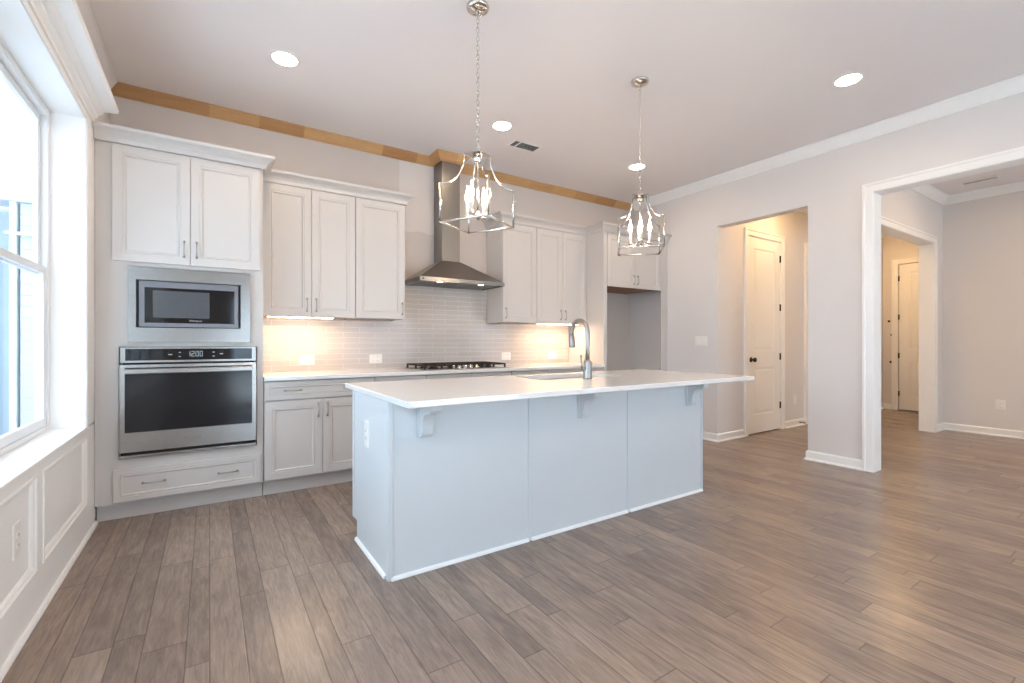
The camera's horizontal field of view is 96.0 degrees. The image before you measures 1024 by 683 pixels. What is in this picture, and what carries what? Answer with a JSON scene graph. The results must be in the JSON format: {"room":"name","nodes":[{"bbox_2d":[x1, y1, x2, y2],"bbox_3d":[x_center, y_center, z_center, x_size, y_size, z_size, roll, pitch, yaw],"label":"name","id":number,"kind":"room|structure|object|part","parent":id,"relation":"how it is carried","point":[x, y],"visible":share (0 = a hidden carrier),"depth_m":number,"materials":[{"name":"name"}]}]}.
{"room":"kitchen","nodes":[
{"label":"kitchen","id":0,"kind":"room"},
{"bbox_2d":[88,113,108,518],"bbox_3d":[-1.158,-0.385,0.425,0.200,3.130,7.180,0,0,-33],"label":"wall","id":1,"kind":"structure","parent":0,"point":[104,118],"depth_m":3.27,"materials":[{"name":"beige paint"}]},
{"bbox_2d":[12,519,20,560],"bbox_3d":[-1.939,0.775,1.808,0.009,0.135,0.078,0,0,-33],"label":"wall outlet","id":2,"kind":"object","parent":1,"relation":"attached to","point":[16,528],"visible":1,"depth_m":1.80,"materials":[{"name":"white plastic"}]},
{"bbox_2d":[0,41,49,455],"bbox_3d":[-2.440,-0.416,2.255,0.057,1.848,0.981,0,0,-33],"label":"window","id":3,"kind":"structure","parent":1,"relation":"in","point":[12,75],"depth_m":2.60,"materials":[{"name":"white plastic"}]},
{"bbox_3d":[-2.451,-0.838,2.247,0.022,0.915,0.891,0,0,-33],"label":"sash","id":4,"kind":"part","parent":3,"relation":"part of","materials":[{"name":"white plastic"}]},
{"bbox_3d":[-2.431,0.026,2.260,0.022,0.907,0.891,0,0,-33],"label":"sash","id":5,"kind":"part","parent":3,"relation":"part of","materials":[{"name":"white plastic"}]},
{"bbox_2d":[0,426,88,492],"bbox_3d":[-1.279,0.519,0.665,0.190,0.022,4.975,0,0,-33],"label":"window sill","id":6,"kind":"structure","parent":1,"relation":"attached to","point":[18,462],"depth_m":2.12,"materials":[{"name":"white paint"}]},
{"bbox_2d":[0,0,94,428],"bbox_3d":[-1.338,-0.466,0.719,0.220,1.948,5.310,0,0,-33],"label":"trim","id":7,"kind":"structure","parent":1,"relation":"attached to","point":[72,141],"depth_m":2.71,"materials":[{"name":"white paint"}]},
{"bbox_2d":[0,423,94,668],"bbox_3d":[-0.904,0.854,0.238,0.021,0.652,6.590,0,0,-33],"label":"wainscoting","id":8,"kind":"structure","parent":1,"relation":"attached to","point":[54,503],"depth_m":2.05,"materials":[{"name":"white paint"}]},
{"bbox_2d":[0,521,97,682],"bbox_3d":[-0.892,1.169,0.243,0.016,0.021,6.585,0,0,-33],"label":"baseboard","id":9,"kind":"structure","parent":1,"relation":"attached to","point":[14,653],"depth_m":2.00,"materials":[{"name":"white paint"}]},
{"bbox_2d":[27,0,118,120],"bbox_3d":[-1.159,-1.437,0.759,0.134,0.103,5.180,0,0,-33],"label":"trim","id":10,"kind":"structure","parent":1,"relation":"attached to","point":[62,23],"depth_m":2.28,"materials":[{"name":"white paint"}]},
{"bbox_2d":[76,0,116,88],"bbox_3d":[-1.029,-1.899,0.464,0.058,0.100,7.104,0,0,-33],"label":"trim","id":11,"kind":"structure","parent":1,"relation":"attached to","point":[84,6],"depth_m":2.92,"materials":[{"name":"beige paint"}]},
{"bbox_2d":[109,96,630,371],"bbox_3d":[-0.774,-0.385,5.054,6.090,3.130,0.140,0,0,-33],"label":"wall","id":12,"kind":"structure","parent":0,"point":[294,154],"depth_m":4.78,"materials":[{"name":"paint"}]},
{"bbox_2d":[263,182,354,319],"bbox_3d":[-1.798,-0.758,4.066,0.734,1.087,0.380,0,0,-33],"label":"upper cabinet","id":13,"kind":"object","parent":12,"relation":"attached to","point":[309,235],"visible":0.95,"depth_m":3.92,"materials":[{"name":"white paint"}]},
{"bbox_3d":[-1.868,-0.758,3.840,0.364,1.079,0.020,0,0,-33],"label":"door","id":14,"kind":"part","parent":13,"relation":"part of","materials":[{"name":"white paint"}]},
{"bbox_2d":[266,316,332,318],"bbox_3d":[-1.820,-0.220,3.982,0.535,0.022,0.075,0,0,-33],"label":"light","id":15,"kind":"object","parent":13,"relation":"attached to","point":[266,316],"visible":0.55,"depth_m":3.94,"materials":[{"name":"white plastic"}]},
{"bbox_3d":[-1.561,-0.758,4.041,0.362,1.079,0.020,0,0,-33],"label":"door","id":16,"kind":"part","parent":13,"relation":"part of","materials":[{"name":"white paint"}]},
{"bbox_2d":[111,82,632,210],"bbox_3d":[-0.597,-1.908,4.917,5.665,0.082,0.283,0,0,-33],"label":"trim","id":17,"kind":"structure","parent":12,"relation":"attached to","point":[122,90],"depth_m":4.32,"materials":[{"name":"brown wood"}]},
{"bbox_2d":[346,197,404,320],"bbox_3d":[-1.297,-0.758,4.394,0.459,1.087,0.380,0,0,-33],"label":"upper cabinet","id":18,"kind":"object","parent":12,"relation":"attached to","point":[379,226],"visible":0.94,"depth_m":4.27,"materials":[{"name":"white paint"}]},
{"bbox_2d":[263,285,568,371],"bbox_3d":[-0.747,-0.178,4.981,3.528,0.884,0.009,0,0,-33],"label":"backsplash","id":19,"kind":"structure","parent":12,"relation":"attached to","point":[438,325],"depth_m":4.83,"materials":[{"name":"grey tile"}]},
{"bbox_2d":[299,355,313,364],"bbox_3d":[-1.879,0.166,4.227,0.128,0.088,0.009,0,0,-33],"label":"wall outlet","id":20,"kind":"object","parent":19,"relation":"attached to","point":[303,359],"visible":1,"depth_m":4.22,"materials":[{"name":"white plastic"}]},
{"bbox_2d":[369,354,381,362],"bbox_3d":[-1.352,0.166,4.573,0.128,0.088,0.009,0,0,-33],"label":"wall outlet","id":21,"kind":"object","parent":19,"relation":"attached to","point":[373,358],"visible":1,"depth_m":4.57,"materials":[{"name":"white plastic"}]},
{"bbox_2d":[501,352,510,359],"bbox_3d":[-0.069,0.166,5.414,0.128,0.088,0.009,0,0,-33],"label":"wall outlet","id":22,"kind":"object","parent":19,"relation":"attached to","point":[504,355],"visible":1,"depth_m":5.41,"materials":[{"name":"white plastic"}]},
{"bbox_2d":[548,352,555,358],"bbox_3d":[0.506,0.166,5.792,0.128,0.088,0.009,0,0,-33],"label":"wall outlet","id":23,"kind":"object","parent":19,"relation":"attached to","point":[551,355],"visible":1,"depth_m":5.79,"materials":[{"name":"white plastic"}]},
{"bbox_2d":[405,161,504,290],"bbox_3d":[-0.601,-1.266,4.795,0.945,1.363,0.475,0,0,-33],"label":"range hood","id":24,"kind":"object","parent":12,"relation":"attached to","point":[447,271],"visible":0.98,"depth_m":4.80,"materials":[{"name":"metal"}]},
{"bbox_2d":[487,222,536,323],"bbox_3d":[0.004,-0.758,5.248,0.453,1.087,0.380,0,0,-33],"label":"upper cabinet","id":25,"kind":"object","parent":12,"relation":"attached to","point":[511,253],"visible":0.95,"depth_m":5.12,"materials":[{"name":"white paint"}]},
{"bbox_3d":[0.086,-0.758,5.122,0.449,1.079,0.020,0,0,-33],"label":"door","id":26,"kind":"part","parent":25,"relation":"part of","materials":[{"name":"white paint"}]},
{"bbox_2d":[529,228,586,324],"bbox_3d":[0.513,-0.758,5.582,0.761,1.087,0.380,0,0,-33],"label":"upper cabinet","id":27,"kind":"object","parent":12,"relation":"attached to","point":[561,256],"visible":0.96,"depth_m":5.44,"materials":[{"name":"white paint"}]},
{"bbox_3d":[0.437,-0.758,5.351,0.376,1.079,0.020,0,0,-33],"label":"door","id":28,"kind":"part","parent":27,"relation":"part of","materials":[{"name":"white paint"}]},
{"bbox_2d":[536,323,578,324],"bbox_3d":[0.553,-0.220,5.538,0.600,0.022,0.075,0,0,-33],"label":"light","id":29,"kind":"object","parent":27,"relation":"attached to","point":[536,323],"visible":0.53,"depth_m":5.49,"materials":[{"name":"white plastic"}]},
{"bbox_3d":[0.754,-0.758,5.560,0.378,1.079,0.020,0,0,-33],"label":"door","id":30,"kind":"part","parent":27,"relation":"part of","materials":[{"name":"white paint"}]},
{"bbox_2d":[481,211,671,242],"bbox_3d":[0.916,-1.347,5.458,2.546,0.090,0.425,0,0,-18],"label":"crown molding","id":31,"kind":"structure","parent":12,"relation":"attached to","point":[519,219],"depth_m":5.40,"materials":[{"name":"white paint"}]},
{"bbox_2d":[1,409,1023,682],"bbox_3d":[3.354,1.210,3.456,11.400,0.060,7.700,0,0,-33],"label":"floor","id":32,"kind":"structure","parent":0,"point":[785,567],"depth_m":2.18,"materials":[{"name":"brown wood"}]},
{"bbox_2d":[92,121,414,521],"bbox_3d":[-1.893,-0.106,3.809,2.249,2.572,0.706,0,0,-33],"label":"tall cabinet","id":33,"kind":"object","parent":32,"relation":"on","point":[154,208],"depth_m":3.18,"materials":[{"name":"white paint"}]},
{"bbox_3d":[-2.436,-0.916,3.126,0.418,0.763,0.020,0,0,-33],"label":"door","id":34,"kind":"part","parent":33,"relation":"part of","materials":[{"name":"white paint"}]},
{"bbox_3d":[-2.416,0.944,3.110,0.131,0.015,0.029,0,0,-33],"label":"handle","id":35,"kind":"part","parent":33,"relation":"part of","materials":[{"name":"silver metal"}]},
{"bbox_3d":[-2.277,-0.645,3.201,0.015,0.119,0.029,0,0,-33],"label":"handle","id":36,"kind":"part","parent":33,"relation":"part of","materials":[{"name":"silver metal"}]},
{"bbox_3d":[-2.252,0.948,3.247,0.850,0.211,0.020,0,0,-33],"label":"drawer","id":37,"kind":"part","parent":33,"relation":"part of","materials":[{"name":"white paint"}]},
{"bbox_2d":[119,347,255,458],"bbox_3d":[-2.377,0.400,3.441,0.784,0.732,0.638,0,0,-33],"label":"wall oven","id":38,"kind":"object","parent":33,"relation":"in","point":[172,400],"visible":1,"depth_m":3.20,"materials":[{"name":"metal"}]},
{"bbox_3d":[-2.244,0.756,3.239,0.784,0.020,0.034,0,0,-33],"label":"trim","id":39,"kind":"part","parent":38,"relation":"part of","materials":[{"name":"metal"}]},
{"bbox_3d":[-2.248,0.087,3.245,0.784,0.106,0.022,0,0,-33],"label":"control panel","id":40,"kind":"part","parent":38,"relation":"part of","materials":[{"name":"metal"}]},
{"bbox_3d":[-2.216,0.194,3.196,0.728,0.036,0.052,0,0,-33],"label":"handle","id":41,"kind":"part","parent":38,"relation":"part of","materials":[{"name":"metal"}]},
{"bbox_3d":[-2.242,0.085,3.235,0.728,0.078,0.002,0,0,-33],"label":"panel glass","id":42,"kind":"part","parent":38,"relation":"part of","materials":[{"name":"black glass"}]},
{"bbox_2d":[128,266,249,341],"bbox_3d":[-2.384,-0.251,3.453,0.702,0.505,0.530,0,0,-33],"label":"microwave","id":43,"kind":"object","parent":33,"relation":"in","point":[172,310],"visible":1,"depth_m":3.21,"materials":[{"name":"metal"}]},
{"bbox_3d":[-2.251,-0.257,3.235,0.572,0.310,0.012,0,0,-33],"label":"door","id":44,"kind":"part","parent":43,"relation":"part of","materials":[{"name":"silver metal"}]},
{"bbox_3d":[-2.246,-0.249,3.231,0.516,0.239,0.002,0,0,-33],"label":"door glass","id":45,"kind":"part","parent":43,"relation":"part of","materials":[{"name":"black glass"}]},
{"bbox_3d":[-2.080,-0.916,3.360,0.428,0.763,0.020,0,0,-33],"label":"door","id":46,"kind":"part","parent":33,"relation":"part of","materials":[{"name":"white paint"}]},
{"bbox_2d":[263,377,373,494],"bbox_3d":[-1.688,0.738,3.966,0.837,0.884,0.663,0,0,-33],"label":"base cabinet","id":47,"kind":"object","parent":32,"relation":"on","point":[308,423],"visible":0.77,"depth_m":3.66,"materials":[{"name":"white paint"}]},
{"bbox_3d":[-1.702,0.754,3.607,0.413,0.598,0.020,0,0,-33],"label":"door","id":48,"kind":"part","parent":47,"relation":"part of","materials":[{"name":"white paint"}]},
{"bbox_3d":[-1.528,0.374,3.722,0.830,0.141,0.020,0,0,-33],"label":"drawer","id":49,"kind":"part","parent":47,"relation":"part of","materials":[{"name":"white paint"}]},
{"bbox_3d":[-1.354,0.754,3.836,0.414,0.598,0.020,0,0,-33],"label":"door","id":50,"kind":"part","parent":47,"relation":"part of","materials":[{"name":"white paint"}]},
{"bbox_2d":[263,363,604,380],"bbox_3d":[-0.564,0.279,4.701,3.528,0.030,0.656,0,0,-33],"label":"countertop","id":51,"kind":"structure","parent":47,"relation":"on","point":[350,373],"depth_m":4.13,"materials":[{"name":"white stone"}]},
{"bbox_2d":[405,361,507,370],"bbox_3d":[-0.565,0.240,4.718,0.920,0.048,0.500,0,0,-33],"label":"cooktop","id":52,"kind":"object","parent":51,"relation":"in","point":[479,364],"visible":1,"depth_m":4.63,"materials":[{"name":"metal"}]},
{"bbox_2d":[374,375,425,381],"bbox_3d":[-1.142,0.738,4.324,0.466,0.884,0.663,0,0,-33],"label":"base cabinet","id":53,"kind":"object","parent":32,"relation":"on","point":[404,377],"visible":0.02,"depth_m":4.06,"materials":[{"name":"white paint"}]},
{"bbox_2d":[426,371,510,378],"bbox_3d":[-0.558,0.738,4.708,0.928,0.884,0.663,0,0,-33],"label":"base cabinet","id":54,"kind":"object","parent":32,"relation":"on","point":[501,373],"visible":0.02,"depth_m":4.43,"materials":[{"name":"white paint"}]},
{"bbox_3d":[-0.591,0.374,4.337,0.460,0.141,0.020,0,0,-33],"label":"drawer","id":55,"kind":"part","parent":54,"relation":"part of","materials":[{"name":"white paint"}]},
{"bbox_3d":[-0.204,0.374,4.590,0.460,0.141,0.020,0,0,-33],"label":"drawer","id":56,"kind":"part","parent":54,"relation":"part of","materials":[{"name":"white paint"}]},
{"bbox_2d":[511,370,546,374],"bbox_3d":[0.026,0.738,5.090,0.463,0.884,0.663,0,0,-33],"label":"base cabinet","id":57,"kind":"object","parent":32,"relation":"on","point":[525,372],"visible":0.02,"depth_m":4.83,"materials":[{"name":"white paint"}]},
{"bbox_2d":[345,369,753,581],"bbox_3d":[0.399,0.722,3.257,2.796,0.916,1.110,0,0,-33],"label":"kitchen island","id":58,"kind":"object","parent":32,"relation":"on","point":[452,470],"visible":1,"depth_m":2.71,"materials":[{"name":"white paint"}]},
{"bbox_2d":[364,420,368,447],"bbox_3d":[-0.814,0.515,2.575,0.009,0.145,0.075,0,0,-33],"label":"wall outlet","id":59,"kind":"object","parent":58,"relation":"attached to","point":[366,423],"visible":1,"depth_m":2.57,"materials":[{"name":"white plastic"}]},
{"bbox_3d":[-0.783,1.171,2.524,0.014,0.018,0.549,0,0,-33],"label":"moulding","id":60,"kind":"part","parent":58,"relation":"part of","materials":[{"name":"white paint"}]},
{"bbox_3d":[-0.787,0.738,2.556,0.024,0.885,0.669,0,0,-33],"label":"panel","id":61,"kind":"part","parent":58,"relation":"part of","materials":[{"name":"white paint"}]},
{"bbox_3d":[-0.248,1.171,2.502,0.830,0.018,0.014,0,0,-33],"label":"moulding","id":62,"kind":"part","parent":58,"relation":"part of","materials":[{"name":"white paint"}]},
{"bbox_3d":[-0.251,0.738,2.515,0.820,0.885,0.010,0,0,-33],"label":"panel","id":63,"kind":"part","parent":58,"relation":"part of","materials":[{"name":"white paint"}]},
{"bbox_2d":[345,369,753,408],"bbox_3d":[0.401,0.279,3.259,2.790,0.030,1.110,0,0,-33],"label":"island countertop","id":64,"kind":"structure","parent":58,"relation":"on","point":[408,394],"depth_m":2.80,"materials":[{"name":"white stone"}]},
{"bbox_2d":[569,318,591,378],"bbox_3d":[0.482,0.045,3.355,0.106,0.437,0.227,0,0,-33],"label":"faucet","id":65,"kind":"object","parent":64,"relation":"on","point":[586,366],"visible":1,"depth_m":3.29,"materials":[{"name":"silver metal"}]},
{"bbox_3d":[0.493,-0.019,3.373,0.030,0.308,0.207,0,0,-33],"label":"spout","id":66,"kind":"part","parent":65,"relation":"part of","materials":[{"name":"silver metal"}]},
{"bbox_3d":[0.503,0.148,3.275,0.054,0.108,0.029,0,0,-33],"label":"lever","id":67,"kind":"part","parent":65,"relation":"part of","materials":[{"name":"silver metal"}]},
{"bbox_3d":[0.453,0.738,2.977,0.817,0.885,0.010,0,0,-33],"label":"panel","id":68,"kind":"part","parent":58,"relation":"part of","materials":[{"name":"white paint"}]},
{"bbox_3d":[0.460,1.171,2.966,0.817,0.018,0.014,0,0,-33],"label":"moulding","id":69,"kind":"part","parent":58,"relation":"part of","materials":[{"name":"white paint"}]},
{"bbox_3d":[1.153,0.738,3.436,0.812,0.885,0.010,0,0,-33],"label":"panel","id":70,"kind":"part","parent":58,"relation":"part of","materials":[{"name":"white paint"}]},
{"bbox_3d":[1.164,1.171,3.428,0.822,0.018,0.014,0,0,-33],"label":"moulding","id":71,"kind":"part","parent":58,"relation":"part of","materials":[{"name":"white paint"}]},
{"bbox_2d":[547,367,602,373],"bbox_3d":[0.565,0.738,5.444,0.824,0.884,0.663,0,0,-33],"label":"base cabinet","id":72,"kind":"object","parent":32,"relation":"on","point":[549,371],"visible":0.02,"depth_m":5.13,"materials":[{"name":"white paint"}]},
{"bbox_2d":[569,231,667,370],"bbox_3d":[1.393,-0.061,5.989,1.154,2.482,0.665,0,0,-33],"label":"refrigerator surround","id":73,"kind":"object","parent":32,"relation":"on","point":[607,272],"visible":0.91,"depth_m":5.65,"materials":[{"name":"white paint"}]},
{"bbox_3d":[0.926,-0.061,5.700,0.055,2.482,0.636,0,0,-33],"label":"panel","id":74,"kind":"part","parent":73,"relation":"part of","materials":[{"name":"white paint"}]},
{"bbox_3d":[1.323,-0.980,5.592,0.478,0.630,0.020,0,0,-33],"label":"door","id":75,"kind":"part","parent":73,"relation":"part of","materials":[{"name":"white paint"}]},
{"bbox_3d":[1.726,-0.980,5.856,0.478,0.630,0.020,0,0,-33],"label":"door","id":76,"kind":"part","parent":73,"relation":"part of","materials":[{"name":"white paint"}]},
{"bbox_2d":[89,0,1023,202],"bbox_3d":[3.354,-2.000,3.456,11.400,0.100,7.700,0,0,-33],"label":"ceiling","id":77,"kind":"structure","parent":0,"point":[733,84],"depth_m":3.26,"materials":[{"name":"paint"}]},
{"bbox_2d":[270,50,298,66],"bbox_3d":[-1.563,-1.946,3.172,0.184,0.008,0.184,0,0,-33],"label":"recessed light","id":78,"kind":"object","parent":77,"relation":"in","point":[283,58],"visible":1,"depth_m":3.16,"materials":[{"name":"white plastic"}]},
{"bbox_2d":[439,0,513,233],"bbox_3d":[-0.199,-1.312,2.682,0.324,1.274,0.324,0,0,26],"label":"lantern pendant","id":79,"kind":"object","parent":77,"relation":"hanging from","point":[476,8],"visible":1,"depth_m":2.67,"materials":[{"name":"silver metal"}]},
{"bbox_3d":[-0.338,-0.682,2.750,0.014,0.014,0.310,0,0,26],"label":"rail","id":80,"kind":"part","parent":79,"relation":"part of","materials":[{"name":"silver metal"}]},
{"bbox_3d":[-0.266,-0.682,2.543,0.310,0.014,0.014,0,0,26],"label":"rail","id":81,"kind":"part","parent":79,"relation":"part of","materials":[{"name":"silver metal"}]},
{"bbox_3d":[-0.262,-0.869,2.713,0.027,0.098,0.027,0,0,-19],"label":"bulb","id":82,"kind":"part","parent":79,"relation":"part of","materials":[{"name":"white glass"}]},
{"bbox_3d":[-0.229,-0.869,2.619,0.027,0.098,0.027,0,0,-19],"label":"bulb","id":83,"kind":"part","parent":79,"relation":"part of","materials":[{"name":"white glass"}]},
{"bbox_3d":[-0.199,-1.525,2.682,0.014,0.773,0.014,0,0,26],"label":"chain","id":84,"kind":"part","parent":79,"relation":"part of","materials":[{"name":"silver metal"}]},
{"bbox_3d":[-0.199,-0.901,2.682,0.010,0.302,0.011,0,0,-19],"label":"stem","id":85,"kind":"part","parent":79,"relation":"part of","materials":[{"name":"silver metal"}]},
{"bbox_3d":[-0.169,-0.869,2.745,0.027,0.098,0.027,0,0,-19],"label":"bulb","id":86,"kind":"part","parent":79,"relation":"part of","materials":[{"name":"white glass"}]},
{"bbox_3d":[-0.132,-0.682,2.822,0.310,0.014,0.014,0,0,26],"label":"rail","id":87,"kind":"part","parent":79,"relation":"part of","materials":[{"name":"silver metal"}]},
{"bbox_3d":[-0.059,-0.682,2.615,0.014,0.014,0.310,0,0,26],"label":"rail","id":88,"kind":"part","parent":79,"relation":"part of","materials":[{"name":"silver metal"}]},
{"bbox_2d":[492,121,511,130],"bbox_3d":[-0.090,-1.946,4.153,0.184,0.008,0.184,0,0,-33],"label":"recessed light","id":89,"kind":"object","parent":77,"relation":"in","point":[498,125],"visible":1,"depth_m":4.14,"materials":[{"name":"white plastic"}]},
{"bbox_2d":[506,139,542,152],"bbox_3d":[0.126,-1.945,4.585,0.330,0.008,0.170,0,0,-33],"label":"ceiling vent","id":90,"kind":"object","parent":77,"relation":"in","point":[518,144],"visible":1,"depth_m":4.58,"materials":[{"name":"white plastic"}]},
{"bbox_2d":[628,163,645,169],"bbox_3d":[1.389,-1.946,5.124,0.184,0.008,0.184,0,0,-33],"label":"recessed light","id":91,"kind":"object","parent":77,"relation":"in","point":[633,166],"visible":0.87,"depth_m":5.10,"materials":[{"name":"white plastic"}]},
{"bbox_2d":[617,76,664,255],"bbox_3d":[0.956,-1.312,3.446,0.324,1.274,0.324,0,0,12],"label":"lantern pendant","id":92,"kind":"object","parent":77,"relation":"hanging from","point":[641,81],"visible":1,"depth_m":3.43,"materials":[{"name":"silver metal"}]},
{"bbox_3d":[0.988,-0.682,3.598,0.310,0.014,0.014,0,0,12],"label":"rail","id":93,"kind":"part","parent":92,"relation":"part of","materials":[{"name":"silver metal"}]},
{"bbox_3d":[0.956,-0.901,3.446,0.010,0.302,0.011,0,0,-33],"label":"stem","id":94,"kind":"part","parent":92,"relation":"part of","materials":[{"name":"silver metal"}]},
{"bbox_3d":[0.956,-1.525,3.446,0.014,0.773,0.014,0,0,12],"label":"chain","id":95,"kind":"part","parent":92,"relation":"part of","materials":[{"name":"silver metal"}]},
{"bbox_3d":[0.925,-0.682,3.295,0.310,0.014,0.014,0,0,12],"label":"rail","id":96,"kind":"part","parent":92,"relation":"part of","materials":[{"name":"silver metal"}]},
{"bbox_3d":[1.025,-0.869,3.432,0.027,0.098,0.027,0,0,-33],"label":"bulb","id":97,"kind":"part","parent":92,"relation":"part of","materials":[{"name":"white glass"}]},
{"bbox_2d":[833,72,863,86],"bbox_3d":[2.496,-1.946,3.425,0.184,0.008,0.184,0,0,-33],"label":"recessed light","id":98,"kind":"object","parent":77,"relation":"in","point":[851,78],"visible":1,"depth_m":3.41,"materials":[{"name":"white plastic"}]},
{"bbox_2d":[958,175,1000,185],"bbox_3d":[5.633,-1.945,5.561,0.170,0.008,0.340,0,0,-33],"label":"ceiling vent","id":99,"kind":"object","parent":77,"relation":"in","point":[989,178],"visible":1,"depth_m":5.55,"materials":[{"name":"white plastic"}]},
{"bbox_2d":[724,211,882,431],"bbox_3d":[4.513,-0.385,6.949,4.830,3.130,0.200,0,0,-33],"label":"wall","id":100,"kind":"structure","parent":0,"point":[793,226],"depth_m":6.20,"materials":[{"name":"beige paint"}]},
{"bbox_2d":[744,227,784,435],"bbox_3d":[3.275,-0.126,6.074,0.964,2.612,0.146,0,0,-33],"label":"trim","id":101,"kind":"structure","parent":100,"relation":"attached to","point":[748,232],"depth_m":5.95,"materials":[{"name":"white paint"}]},
{"bbox_2d":[749,237,780,433],"bbox_3d":[3.318,-0.084,6.023,0.786,2.503,0.104,0,0,-33],"label":"door","id":102,"kind":"structure","parent":100,"relation":"in","point":[764,255],"depth_m":6.03,"materials":[{"name":"white paint"}]},
{"bbox_2d":[785,418,805,428],"bbox_3d":[3.959,1.134,6.449,0.555,0.092,0.027,0,0,-33],"label":"baseboard","id":103,"kind":"structure","parent":100,"relation":"attached to","point":[791,423],"depth_m":6.44,"materials":[{"name":"white paint"}]},
{"bbox_2d":[804,242,807,423],"bbox_3d":[4.615,-0.122,6.880,1.005,2.605,0.026,0,0,-33],"label":"trim","id":104,"kind":"structure","parent":100,"relation":"attached to","point":[805,243],"depth_m":6.62,"materials":[{"name":"white paint"}]},
{"bbox_2d":[799,209,891,237],"bbox_3d":[4.865,-1.899,6.412,4.830,0.100,1.085,0,0,-33],"label":"trim","id":105,"kind":"structure","parent":100,"relation":"attached to","point":[803,211],"depth_m":8.07,"materials":[{"name":"white paint"}]},
{"bbox_2d":[881,403,891,408],"bbox_3d":[5.516,1.134,7.407,2.650,0.092,0.135,0,0,-33],"label":"baseboard","id":106,"kind":"structure","parent":100,"relation":"attached to","point":[883,405],"depth_m":8.12,"materials":[{"name":"white paint"}]},
{"bbox_2d":[631,92,1023,459],"bbox_3d":[3.721,-0.385,3.625,0.140,3.130,7.180,0,0,-33],"label":"wall","id":107,"kind":"structure","parent":0,"point":[829,184],"depth_m":4.55,"materials":[{"name":"beige paint"}]},
{"bbox_2d":[695,336,706,345],"bbox_3d":[2.311,-0.012,5.636,0.011,0.118,0.163,0,0,-33],"label":"light switch","id":108,"kind":"object","parent":107,"relation":"attached to","point":[699,340],"visible":1,"depth_m":5.63,"materials":[{"name":"white plastic"}]},
{"bbox_2d":[703,429,745,441],"bbox_3d":[2.469,1.134,5.888,0.582,0.092,0.722,0,0,-33],"label":"baseboard","id":109,"kind":"structure","parent":107,"relation":"attached to","point":[725,436],"depth_m":5.56,"materials":[{"name":"white paint"}]},
{"bbox_2d":[632,74,1023,210],"bbox_3d":[3.651,-1.899,3.527,0.085,0.100,7.092,0,0,-33],"label":"trim","id":110,"kind":"structure","parent":107,"relation":"attached to","point":[1014,85],"depth_m":4.22,"materials":[{"name":"white paint"}]},
{"bbox_2d":[804,450,861,470],"bbox_3d":[3.144,1.134,4.481,0.167,0.092,0.500,0,0,-33],"label":"baseboard","id":111,"kind":"object","parent":107,"relation":"attached to","point":[852,463],"visible":0.88,"depth_m":4.43,"materials":[{"name":"white paint"}]},
{"bbox_2d":[862,146,1023,472],"bbox_3d":[3.952,-0.130,3.274,0.192,2.620,2.410,0,0,-33],"label":"trim","id":112,"kind":"structure","parent":107,"relation":"attached to","point":[872,192],"depth_m":4.18,"materials":[{"name":"white paint"}]},
{"bbox_2d":[883,237,918,409],"bbox_3d":[6.971,-0.385,7.787,0.200,3.130,1.335,0,0,-33],"label":"wall","id":113,"kind":"structure","parent":0,"point":[894,248],"depth_m":8.11,"materials":[{"name":"beige paint"}]},
{"bbox_2d":[892,257,918,409],"bbox_3d":[6.950,-0.128,7.613,0.026,2.615,1.097,0,0,-33],"label":"trim","id":114,"kind":"structure","parent":113,"relation":"attached to","point":[895,262],"depth_m":8.02,"materials":[{"name":"white paint"}]},
{"bbox_2d":[898,263,918,410],"bbox_3d":[6.963,-0.085,7.630,0.052,2.505,0.921,0,0,-33],"label":"door","id":115,"kind":"structure","parent":113,"relation":"in","point":[908,278],"depth_m":7.88,"materials":[{"name":"white paint"}]},
{"bbox_2d":[881,189,942,423],"bbox_3d":[5.199,-0.385,5.904,4.830,3.130,0.130,0,0,-33],"label":"wall","id":116,"kind":"structure","parent":0,"point":[908,207],"depth_m":5.91,"materials":[{"name":"beige paint"}]},
{"bbox_2d":[881,216,937,432],"bbox_3d":[4.709,-0.098,5.583,1.970,2.555,0.182,0,0,-33],"label":"trim","id":117,"kind":"structure","parent":116,"relation":"attached to","point":[928,243],"depth_m":6.04,"materials":[{"name":"white paint"}]},
{"bbox_2d":[943,190,1023,430],"bbox_3d":[7.158,-0.385,4.348,0.140,3.130,4.620,0,0,-33],"label":"wall","id":118,"kind":"structure","parent":0,"point":[983,238],"depth_m":5.92,"materials":[{"name":"beige paint"}]},
{"bbox_2d":[911,181,1023,204],"bbox_3d":[5.790,-1.899,3.452,3.130,0.100,4.620,0,0,-33],"label":"trim","id":119,"kind":"structure","parent":118,"relation":"attached to","point":[929,191],"depth_m":5.87,"materials":[{"name":"white paint"}]},
{"bbox_2d":[938,422,1023,438],"bbox_3d":[6.974,1.134,4.228,0.300,0.092,4.620,0,0,-33],"label":"baseboard","id":120,"kind":"structure","parent":118,"relation":"attached to","point":[941,426],"depth_m":5.91,"materials":[{"name":"white paint"}]},
{"bbox_2d":[996,400,1005,409],"bbox_3d":[6.127,0.790,5.783,0.009,0.125,0.085,0,0,-33],"label":"wall outlet","id":121,"kind":"object","parent":118,"relation":"attached to","point":[1000,404],"visible":1,"depth_m":5.78,"materials":[{"name":"white plastic"}]},
{"label":"outside","id":122,"kind":"structure","parent":0,"visible":0},
{"bbox_3d":[0.000,1.630,0.000,80.000,0.100,80.000,0,0,-33],"label":"ground","id":123,"kind":"structure","parent":122,"visible":0},
{"bbox_2d":[0,194,33,435],"bbox_3d":[-11.706,-0.215,6.086,11.100,3.590,4.980,0,0,-33],"label":"neighbouring house","id":124,"kind":"structure","parent":123,"relation":"on","point":[16,221],"depth_m":6.45,"materials":[{"name":"white"}]}
]}

